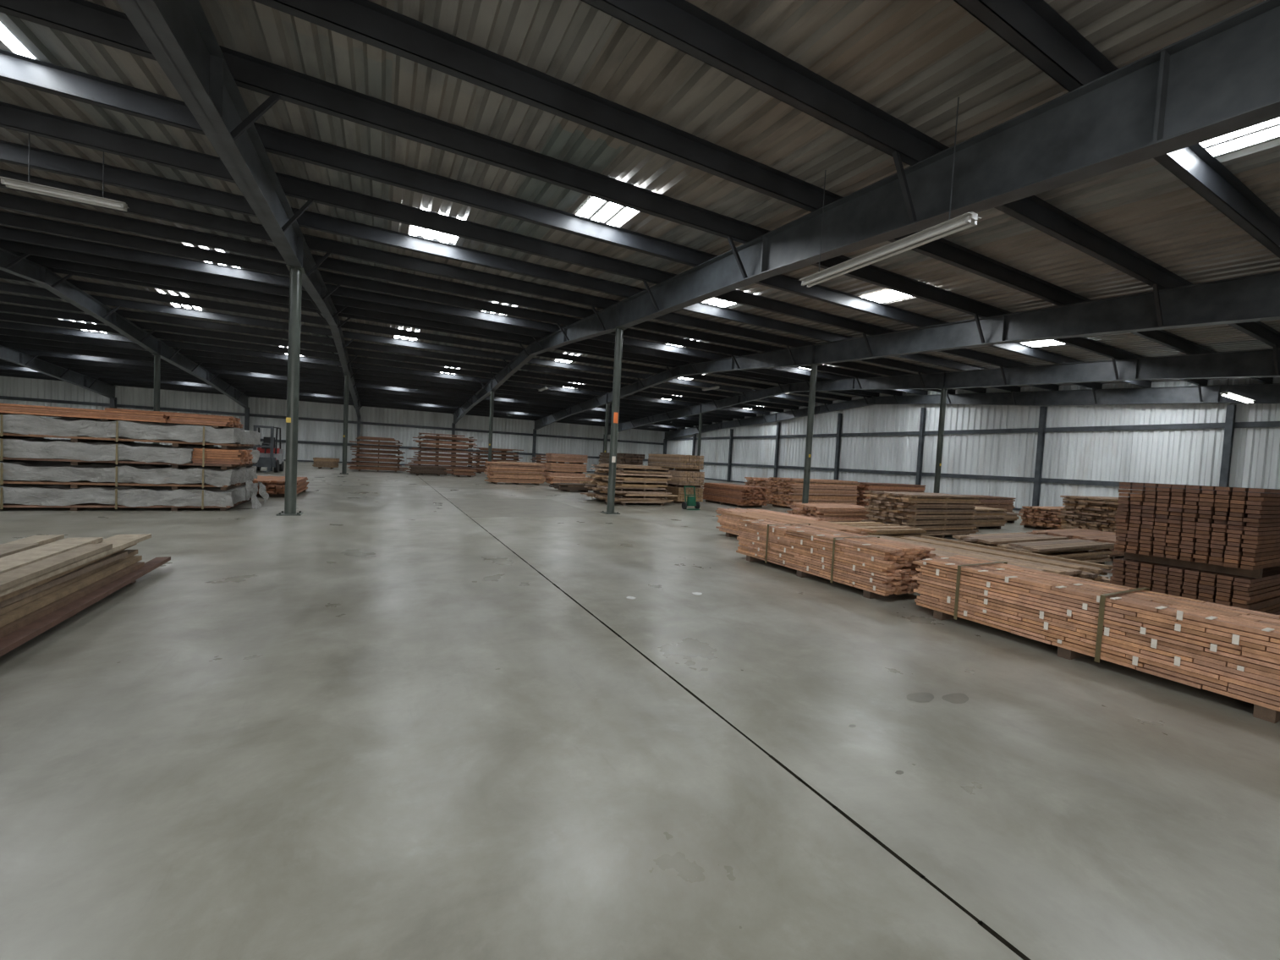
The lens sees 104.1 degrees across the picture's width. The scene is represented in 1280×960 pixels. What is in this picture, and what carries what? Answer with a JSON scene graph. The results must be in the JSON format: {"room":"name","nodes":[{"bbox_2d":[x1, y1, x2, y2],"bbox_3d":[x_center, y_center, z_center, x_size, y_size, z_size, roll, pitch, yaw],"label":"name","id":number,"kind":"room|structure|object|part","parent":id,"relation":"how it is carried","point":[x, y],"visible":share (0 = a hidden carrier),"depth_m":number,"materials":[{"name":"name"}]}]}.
{"room":"lumber yard","nodes":[
{"label":"lumber yard","id":0,"kind":"room"},
{"bbox_2d":[0,375,665,472],"bbox_3d":[-22.608,-3.705,40.145,57.064,4.800,0.150,2,3,-28],"label":"wall","id":1,"kind":"structure","parent":0,"point":[321,425],"depth_m":39.87,"materials":[{"name":"metal"}]},
{"bbox_2d":[0,461,1279,959],"bbox_3d":[-11.035,0.267,17.709,57.264,0.152,51.101,2,3,-28],"label":"floor","id":2,"kind":"structure","parent":0,"point":[359,725],"depth_m":2.44,"materials":[{"name":"concrete"}]},
{"bbox_2d":[0,345,116,408],"bbox_3d":[-23.429,-3.228,10.928,1.044,6.083,50.600,2,3,-28],"label":"steel rafter frame","id":3,"kind":"object","parent":2,"relation":"on","point":[94,385],"visible":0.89,"depth_m":27.53,"materials":[{"name":"grey metal"}]},
{"bbox_2d":[0,533,170,656],"bbox_3d":[-4.330,0.900,2.888,1.054,0.459,5.507,2,3,-28],"label":"planks","id":4,"kind":"object","parent":2,"relation":"on","point":[45,582],"visible":1,"depth_m":3.93,"materials":[{"name":"brown wood"}]},
{"bbox_2d":[0,247,250,431],"bbox_3d":[-17.128,-3.032,14.212,1.044,6.083,50.600,2,3,-28],"label":"steel rafter frame","id":5,"kind":"object","parent":2,"relation":"on","point":[12,263],"visible":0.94,"depth_m":17.73,"materials":[{"name":"grey metal"}]},
{"bbox_2d":[0,403,269,510],"bbox_3d":[-11.169,-0.470,9.965,6.097,1.924,2.509,2,3,-28],"label":"stack","id":6,"kind":"object","parent":2,"relation":"on","point":[101,465],"visible":1,"depth_m":9.45,"materials":[{"name":"plastic"}]},
{"bbox_2d":[151,353,163,444],"bbox_3d":[-21.073,-2.964,21.774,0.400,4.938,0.400,2,3,-28],"label":"steel column","id":7,"kind":"structure","parent":2,"relation":"on","point":[156,357],"depth_m":21.66,"materials":[{"name":"grey metal"}]},
{"bbox_2d":[116,0,365,461],"bbox_3d":[-10.828,-2.836,17.497,1.044,6.083,50.600,2,3,-28],"label":"steel rafter frame","id":8,"kind":"object","parent":2,"relation":"on","point":[178,34],"visible":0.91,"depth_m":5.36,"materials":[{"name":"grey metal"}]},
{"bbox_2d":[252,425,284,472],"bbox_3d":[-17.546,-1.447,23.371,1.065,2.150,3.025,2,3,-28],"label":"forklift","id":9,"kind":"object","parent":2,"relation":"on","point":[271,457],"visible":0.8,"depth_m":23.33,"materials":[{"name":"grey paint"}]},
{"bbox_3d":[-17.794,-1.622,23.840,0.450,0.865,1.056,2,3,-28],"label":"seat and wheel","id":10,"kind":"part","parent":9,"relation":"part of","materials":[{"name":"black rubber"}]},
{"bbox_2d":[252,475,309,496],"bbox_3d":[-10.310,0.167,13.889,1.601,0.429,2.713,2,3,-28],"label":"stack","id":11,"kind":"object","parent":2,"relation":"on","point":[275,486],"visible":0.46,"depth_m":13.19,"materials":[{"name":"brown wood"}]},
{"bbox_2d":[276,263,305,516],"bbox_3d":[-6.971,-1.755,10.034,0.400,4.916,0.400,2,3,-28],"label":"steel column","id":12,"kind":"structure","parent":2,"relation":"on","point":[295,278],"depth_m":9.97,"materials":[{"name":"grey metal"}]},
{"bbox_2d":[312,457,339,469],"bbox_3d":[-18.708,-0.995,29.779,1.294,0.619,1.098,2,3,-28],"label":"stack","id":13,"kind":"object","parent":2,"relation":"on","point":[321,463],"visible":1,"depth_m":29.34,"materials":[{"name":"brown wood"}]},
{"bbox_2d":[340,374,350,474],"bbox_3d":[-14.772,-2.768,25.059,0.400,4.938,0.400,2,3,-28],"label":"steel column","id":14,"kind":"structure","parent":2,"relation":"on","point":[346,376],"depth_m":24.99,"materials":[{"name":"grey metal"}]},
{"bbox_2d":[346,436,407,472],"bbox_3d":[-15.578,-1.529,29.774,3.199,2.009,1.461,2,3,-28],"label":"pile","id":15,"kind":"object","parent":2,"relation":"on","point":[373,465],"visible":1,"depth_m":29.25,"materials":[{"name":"brown wood"}]},
{"bbox_2d":[408,465,447,476],"bbox_3d":[-11.877,-0.510,27.998,1.965,0.499,0.882,2,3,-28],"label":"pile","id":16,"kind":"object","parent":2,"relation":"on","point":[415,469],"visible":0.98,"depth_m":27.66,"materials":[{"name":"brown wood"}]},
{"bbox_2d":[403,432,485,475],"bbox_3d":[-11.634,-1.519,29.876,4.528,2.389,1.636,2,3,-28],"label":"pile","id":17,"kind":"object","parent":2,"relation":"on","point":[417,463],"visible":0.81,"depth_m":29.36,"materials":[{"name":"brown wood"}]},
{"bbox_2d":[451,469,476,477],"bbox_3d":[-10.055,-0.378,28.566,1.299,0.379,0.971,2,3,-28],"label":"pile","id":18,"kind":"object","parent":2,"relation":"on","point":[458,473],"visible":1,"depth_m":28.20,"materials":[{"name":"brown wood"}]},
{"bbox_2d":[485,390,495,477],"bbox_3d":[-8.472,-2.572,28.344,0.400,4.938,0.400,2,3,-28],"label":"steel column","id":19,"kind":"structure","parent":2,"relation":"on","point":[491,402],"depth_m":28.25,"materials":[{"name":"grey metal"}]},
{"bbox_2d":[470,447,523,473],"bbox_3d":[-9.961,-1.319,34.959,3.952,1.759,1.474,2,3,-28],"label":"pile","id":20,"kind":"object","parent":2,"relation":"on","point":[503,453],"visible":0.59,"depth_m":34.34,"materials":[{"name":"brown wood"}]},
{"bbox_2d":[483,461,547,485],"bbox_3d":[-6.043,-0.320,24.271,2.797,1.019,1.202,2,3,-28],"label":"stack","id":21,"kind":"object","parent":2,"relation":"on","point":[514,473],"visible":1,"depth_m":23.76,"materials":[{"name":"brown wood"}]},
{"bbox_2d":[496,461,540,463],"bbox_3d":[-6.791,-0.502,27.878,2.298,1.019,1.103,2,3,-28],"label":"stack","id":22,"kind":"object","parent":2,"relation":"on","point":[497,461],"visible":0.03,"depth_m":27.48,"materials":[{"name":"brown wood"}]},
{"bbox_2d":[530,455,575,472],"bbox_3d":[-6.008,-0.985,35.361,3.693,1.469,1.430,2,3,-28],"label":"pile","id":23,"kind":"object","parent":2,"relation":"on","point":[538,458],"visible":0.12,"depth_m":34.80,"materials":[{"name":"brown wood"}]},
{"bbox_2d":[543,452,587,477],"bbox_3d":[-4.225,-0.681,28.407,2.191,1.599,1.103,2,3,-28],"label":"bundles","id":24,"kind":"object","parent":2,"relation":"on","point":[552,466],"visible":0.81,"depth_m":27.95,"materials":[{"name":"brown wood"}]},
{"bbox_2d":[544,476,594,485],"bbox_3d":[-3.476,0.072,25.065,2.485,0.439,1.196,2,3,-28],"label":"stack","id":25,"kind":"object","parent":2,"relation":"on","point":[550,480],"visible":0.65,"depth_m":24.46,"materials":[{"name":"brown wood"}]},
{"bbox_2d":[549,483,593,492],"bbox_3d":[-2.780,0.321,21.217,1.934,0.319,1.130,2,3,-28],"label":"pile","id":26,"kind":"object","parent":2,"relation":"on","point":[562,486],"visible":0.88,"depth_m":20.81,"materials":[{"name":"brown wood"}]},
{"bbox_2d":[604,402,609,452],"bbox_3d":[-2.172,-2.376,31.629,0.400,4.938,0.400,2,3,-28],"label":"steel column","id":27,"kind":"structure","parent":2,"relation":"on","point":[607,404],"depth_m":31.52,"materials":[{"name":"grey metal"}]},
{"bbox_2d":[600,325,627,514],"bbox_3d":[-0.670,-1.559,13.319,0.400,4.916,0.400,2,3,-28],"label":"steel column","id":28,"kind":"structure","parent":2,"relation":"on","point":[618,336],"depth_m":13.24,"materials":[{"name":"grey metal"}]},
{"bbox_2d":[598,452,645,491],"bbox_3d":[-0.803,-0.217,19.999,0.952,1.694,2.398,2,3,-28],"label":"stack","id":29,"kind":"object","parent":2,"relation":"on","point":[637,459],"visible":0.22,"depth_m":19.09,"materials":[{"name":"brown wood"}]},
{"bbox_2d":[579,463,677,505],"bbox_3d":[-0.387,0.122,17.250,2.870,1.279,2.461,2,3,-28],"label":"pile","id":30,"kind":"object","parent":2,"relation":"on","point":[632,485],"visible":0.91,"depth_m":16.45,"materials":[{"name":"brown wood"}]},
{"bbox_2d":[626,592,702,598],"bbox_3d":[0.280,1.263,5.461,0.913,0.001,0.179,2,3,-28],"label":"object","id":31,"kind":"structure","parent":2,"relation":"on","point":[694,593],"depth_m":5.58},
{"bbox_2d":[307,466,1030,959],"bbox_3d":[-10.985,0.198,17.618,56.264,0.002,50.800,2,3,-28],"label":"joint","id":32,"kind":"object","parent":2,"relation":"on","point":[980,923],"visible":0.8,"depth_m":2.14,"materials":[{"name":"black"}]},
{"bbox_2d":[648,453,704,503],"bbox_3d":[1.301,-0.080,18.787,1.122,1.734,2.340,2,3,-28],"label":"bundles","id":33,"kind":"object","parent":2,"relation":"on","point":[684,474],"visible":0.7,"depth_m":17.87,"materials":[{"name":"brown wood"}]},
{"bbox_2d":[681,486,700,510],"bbox_3d":[1.650,0.568,15.681,0.536,0.725,0.378,2,3,-28],"label":"hand truck","id":34,"kind":"object","parent":2,"relation":"on","point":[690,500],"visible":1,"depth_m":15.66,"materials":[{"name":"paint"}]},
{"bbox_2d":[697,412,702,468],"bbox_3d":[4.129,-2.180,34.913,0.400,4.938,0.400,2,3,-28],"label":"steel column","id":35,"kind":"structure","parent":2,"relation":"on","point":[700,414],"depth_m":34.80,"materials":[{"name":"grey metal"}]},
{"bbox_2d":[701,483,769,507],"bbox_3d":[3.461,0.546,18.539,1.103,0.729,2.598,2,3,-28],"label":"stack","id":36,"kind":"object","parent":2,"relation":"on","point":[742,496],"visible":1,"depth_m":17.73,"materials":[{"name":"brown wood"}]},
{"bbox_2d":[744,477,771,502],"bbox_3d":[6.198,0.454,21.082,3.696,0.994,1.202,2,3,-28],"label":"stack","id":37,"kind":"object","parent":2,"relation":"on","point":[754,481],"visible":0.12,"depth_m":20.08,"materials":[{"name":"brown wood"}]},
{"bbox_2d":[715,508,828,521],"bbox_3d":[3.205,0.990,12.399,1.493,0.304,2.735,2,3,-28],"label":"stack","id":38,"kind":"object","parent":2,"relation":"on","point":[720,511],"visible":0.17,"depth_m":12.83,"materials":[{"name":"brown wood"}]},
{"bbox_2d":[716,511,876,537],"bbox_3d":[2.809,0.998,9.485,1.231,0.479,2.940,2,3,-28],"label":"stack","id":39,"kind":"object","parent":2,"relation":"on","point":[729,523],"visible":0.32,"depth_m":9.85,"materials":[{"name":"brown wood"}]},
{"bbox_2d":[802,362,821,503],"bbox_3d":[5.630,-1.363,16.604,0.400,4.916,0.400,2,3,-28],"label":"steel column","id":40,"kind":"structure","parent":2,"relation":"on","point":[813,366],"depth_m":16.52,"materials":[{"name":"grey metal"}]},
{"bbox_2d":[766,477,860,509],"bbox_3d":[6.632,0.514,19.055,3.593,1.079,1.203,2,3,-28],"label":"stack","id":41,"kind":"object","parent":2,"relation":"on","point":[784,491],"visible":0.9,"depth_m":18.48,"materials":[{"name":"brown wood"}]},
{"bbox_2d":[786,503,868,521],"bbox_3d":[5.447,0.957,13.954,2.529,0.479,1.248,2,3,-28],"label":"stack","id":42,"kind":"object","parent":2,"relation":"on","point":[827,512],"visible":0.76,"depth_m":13.41,"materials":[{"name":"brown wood"}]},
{"bbox_2d":[736,518,935,598],"bbox_3d":[2.505,1.009,6.929,0.830,0.627,2.732,2,3,-28],"label":"bundle","id":43,"kind":"object","parent":2,"relation":"on","point":[881,568],"visible":0.98,"depth_m":6.28,"materials":[{"name":"wood"}]},
{"bbox_2d":[450,0,1279,466],"bbox_3d":[-4.527,-2.640,20.782,1.044,6.083,50.600,2,3,-28],"label":"steel rafter frame","id":44,"kind":"object","parent":2,"relation":"on","point":[1221,79],"visible":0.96,"depth_m":4.83,"materials":[{"name":"grey metal"}]},
{"bbox_2d":[827,521,926,538],"bbox_3d":[4.693,1.124,10.396,2.445,0.349,1.267,2,3,-28],"label":"stack","id":45,"kind":"object","parent":2,"relation":"on","point":[894,530],"visible":0.33,"depth_m":10.24,"materials":[{"name":"brown wood"}]},
{"bbox_2d":[851,482,925,506],"bbox_3d":[10.094,0.656,20.635,3.797,1.029,1.203,2,3,-28],"label":"stack","id":46,"kind":"object","parent":2,"relation":"on","point":[863,486],"visible":0.38,"depth_m":19.77,"materials":[{"name":"brown wood"}]},
{"bbox_2d":[532,270,1279,462],"bbox_3d":[1.773,-2.444,24.067,1.044,6.083,50.600,2,3,-28],"label":"steel rafter frame","id":47,"kind":"object","parent":2,"relation":"on","point":[1256,297],"visible":0.98,"depth_m":10.80,"materials":[{"name":"grey metal"}]},
{"bbox_2d":[848,692,968,774],"bbox_3d":[1.692,1.436,2.965,1.267,0.001,0.554,2,3,-28],"label":"stains","id":48,"kind":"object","parent":2,"relation":"on","point":[917,697],"depth_m":3.29,"materials":[{"name":"grey concrete"}]},
{"bbox_2d":[861,490,980,538],"bbox_3d":[6.867,0.837,12.204,2.835,1.004,1.257,2,3,-28],"label":"stack","id":49,"kind":"object","parent":2,"relation":"on","point":[939,514],"visible":0.88,"depth_m":11.68,"materials":[{"name":"brown wood"}]},
{"bbox_2d":[603,345,1279,452],"bbox_3d":[8.073,-2.248,27.351,1.044,6.083,50.600,2,3,-28],"label":"steel rafter frame","id":50,"kind":"object","parent":2,"relation":"on","point":[1265,362],"visible":0.91,"depth_m":16.57,"materials":[{"name":"grey metal"}]},
{"bbox_2d":[933,387,950,493],"bbox_3d":[11.931,-1.167,19.888,0.400,4.916,0.400,2,3,-28],"label":"steel column","id":51,"kind":"structure","parent":2,"relation":"on","point":[943,392],"depth_m":19.81,"materials":[{"name":"grey metal"}]},
{"bbox_2d":[663,383,1279,461],"bbox_3d":[14.018,-2.063,30.451,0.642,6.083,50.600,2,3,-28],"label":"frame","id":52,"kind":"object","parent":2,"relation":"on","point":[1270,392],"visible":0.84,"depth_m":22.26,"materials":[{"name":"grey metal"}]},
{"bbox_2d":[867,535,1082,576],"bbox_3d":[3.932,1.168,6.670,0.934,0.479,2.782,2,3,-28],"label":"stack","id":53,"kind":"object","parent":2,"relation":"on","point":[940,551],"visible":0.05,"depth_m":6.21,"materials":[{"name":"brown wood"}]},
{"bbox_2d":[961,494,1016,512],"bbox_3d":[12.964,0.995,19.326,3.295,0.754,1.202,2,3,-28],"label":"stack","id":54,"kind":"object","parent":2,"relation":"on","point":[1002,502],"visible":0.43,"depth_m":19.08,"materials":[{"name":"brown wood"}]},
{"bbox_2d":[971,505,1007,529],"bbox_3d":[9.282,1.080,14.593,3.120,0.579,1.270,2,3,-28],"label":"stack","id":55,"kind":"object","parent":2,"relation":"on","point":[989,517],"visible":0.34,"depth_m":14.39,"materials":[{"name":"brown wood"}]},
{"bbox_2d":[898,535,1114,583],"bbox_3d":[5.130,1.242,7.426,1.243,0.394,2.807,2,3,-28],"label":"stack","id":56,"kind":"object","parent":2,"relation":"on","point":[1091,571],"visible":0.2,"depth_m":7.04,"materials":[{"name":"brown wood"}]},
{"bbox_2d":[998,512,1020,523],"bbox_3d":[11.506,1.229,16.895,2.614,0.329,1.269,2,3,-28],"label":"stack","id":57,"kind":"object","parent":2,"relation":"on","point":[1010,517],"visible":0.15,"depth_m":16.74,"materials":[{"name":"brown wood"}]},
{"bbox_2d":[952,532,1115,564],"bbox_3d":[7.122,1.279,9.099,3.010,0.394,1.464,2,3,-28],"label":"stack","id":58,"kind":"object","parent":2,"relation":"on","point":[1059,546],"visible":0.7,"depth_m":8.75,"materials":[{"name":"brown wood"}]},
{"bbox_2d":[1018,505,1065,530],"bbox_3d":[13.194,1.208,15.513,2.899,0.654,1.268,2,3,-28],"label":"stack","id":59,"kind":"object","parent":2,"relation":"on","point":[1040,518],"visible":0.38,"depth_m":15.01,"materials":[{"name":"brown wood"}]},
{"bbox_2d":[1026,528,1124,561],"bbox_3d":[9.642,1.349,10.637,2.809,0.394,1.449,2,3,-28],"label":"stack","id":60,"kind":"object","parent":2,"relation":"on","point":[1090,535],"visible":0.27,"depth_m":10.34,"materials":[{"name":"brown wood"}]},
{"bbox_2d":[1058,495,1127,532],"bbox_3d":[12.000,1.024,12.616,2.861,1.129,1.272,2,3,-28],"label":"stack","id":61,"kind":"object","parent":2,"relation":"on","point":[1079,512],"visible":0.36,"depth_m":12.08,"materials":[{"name":"brown wood"}]},
{"bbox_2d":[911,554,1279,723],"bbox_3d":[4.132,1.232,3.860,0.830,0.595,3.810,2,3,-28],"label":"bundle","id":62,"kind":"object","parent":2,"relation":"on","point":[1227,650],"visible":1,"depth_m":3.90,"materials":[{"name":"wood"}]},
{"bbox_2d":[1109,482,1279,615],"bbox_3d":[6.273,0.835,5.272,3.200,1.496,0.932,2,3,-28],"label":"bundles","id":63,"kind":"object","parent":2,"relation":"on","point":[1221,546],"visible":0.85,"depth_m":4.46,"materials":[{"name":"brown wood"}]},
{"bbox_2d":[0,0,1279,416],"bbox_3d":[-10.719,-5.384,17.440,57.264,1.596,51.200,2,3,-28],"label":"ceiling","id":64,"kind":"structure","parent":0,"point":[911,60],"depth_m":6.22,"materials":[{"name":"grey metal"}]},
{"bbox_2d":[0,133,128,211],"bbox_3d":[-8.223,-4.505,7.169,1.250,0.901,0.210,2,3,-28],"label":"fluorescent light fixture","id":65,"kind":"object","parent":64,"relation":"hanging from","point":[10,183],"visible":0.9,"depth_m":7.15,"materials":[{"name":"white metal"}]},
{"bbox_2d":[538,365,548,391],"bbox_3d":[-5.012,-5.274,25.942,0.210,1.218,1.250,2,3,-28],"label":"fluorescent light fixture","id":66,"kind":"object","parent":64,"relation":"hanging from","point":[545,387],"visible":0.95,"depth_m":25.65,"materials":[{"name":"white metal"}]},
{"bbox_2d":[0,0,1279,431],"bbox_3d":[-10.775,-5.247,17.539,56.864,1.721,49.320,2,3,-28],"label":"roof beams","id":67,"kind":"structure","parent":64,"relation":"attached to","point":[1033,28],"depth_m":9.88,"materials":[{"name":"metal"}]},
{"bbox_2d":[0,22,1279,409],"bbox_3d":[-11.051,-5.487,18.248,53.056,1.241,41.470,2,3,-28],"label":"skylights","id":68,"kind":"object","parent":64,"relation":"attached to","point":[5,35],"visible":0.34,"depth_m":8.06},
{"bbox_2d":[702,373,719,390],"bbox_3d":[3.426,-4.987,24.022,0.210,1.270,1.250,2,3,-28],"label":"fluorescent light fixture","id":69,"kind":"object","parent":64,"relation":"hanging from","point":[715,387],"visible":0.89,"depth_m":23.96,"materials":[{"name":"white metal"}]},
{"bbox_2d":[798,97,981,287],"bbox_3d":[2.778,-3.279,5.795,0.210,1.441,2.200,2,3,-28],"label":"fluorescent light fixture","id":70,"kind":"object","parent":64,"relation":"hanging from","point":[965,219],"visible":1,"depth_m":5.51,"materials":[{"name":"white metal"}]},
{"bbox_2d":[1219,378,1255,403],"bbox_3d":[18.079,-3.013,15.057,2.400,1.159,0.210,2,3,-28],"label":"fluorescent light fixture","id":71,"kind":"object","parent":64,"relation":"hanging from","point":[1227,393],"visible":0.86,"depth_m":14.96,"materials":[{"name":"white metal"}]},
{"bbox_2d":[666,377,1279,510],"bbox_3d":[14.360,-2.176,30.621,0.366,6.330,50.900,2,3,-28],"label":"wall","id":72,"kind":"structure","parent":0,"point":[1035,456],"depth_m":23.73,"materials":[{"name":"galvanized corrugated metal sheet"},{"name":"dark steel"}]}
]}

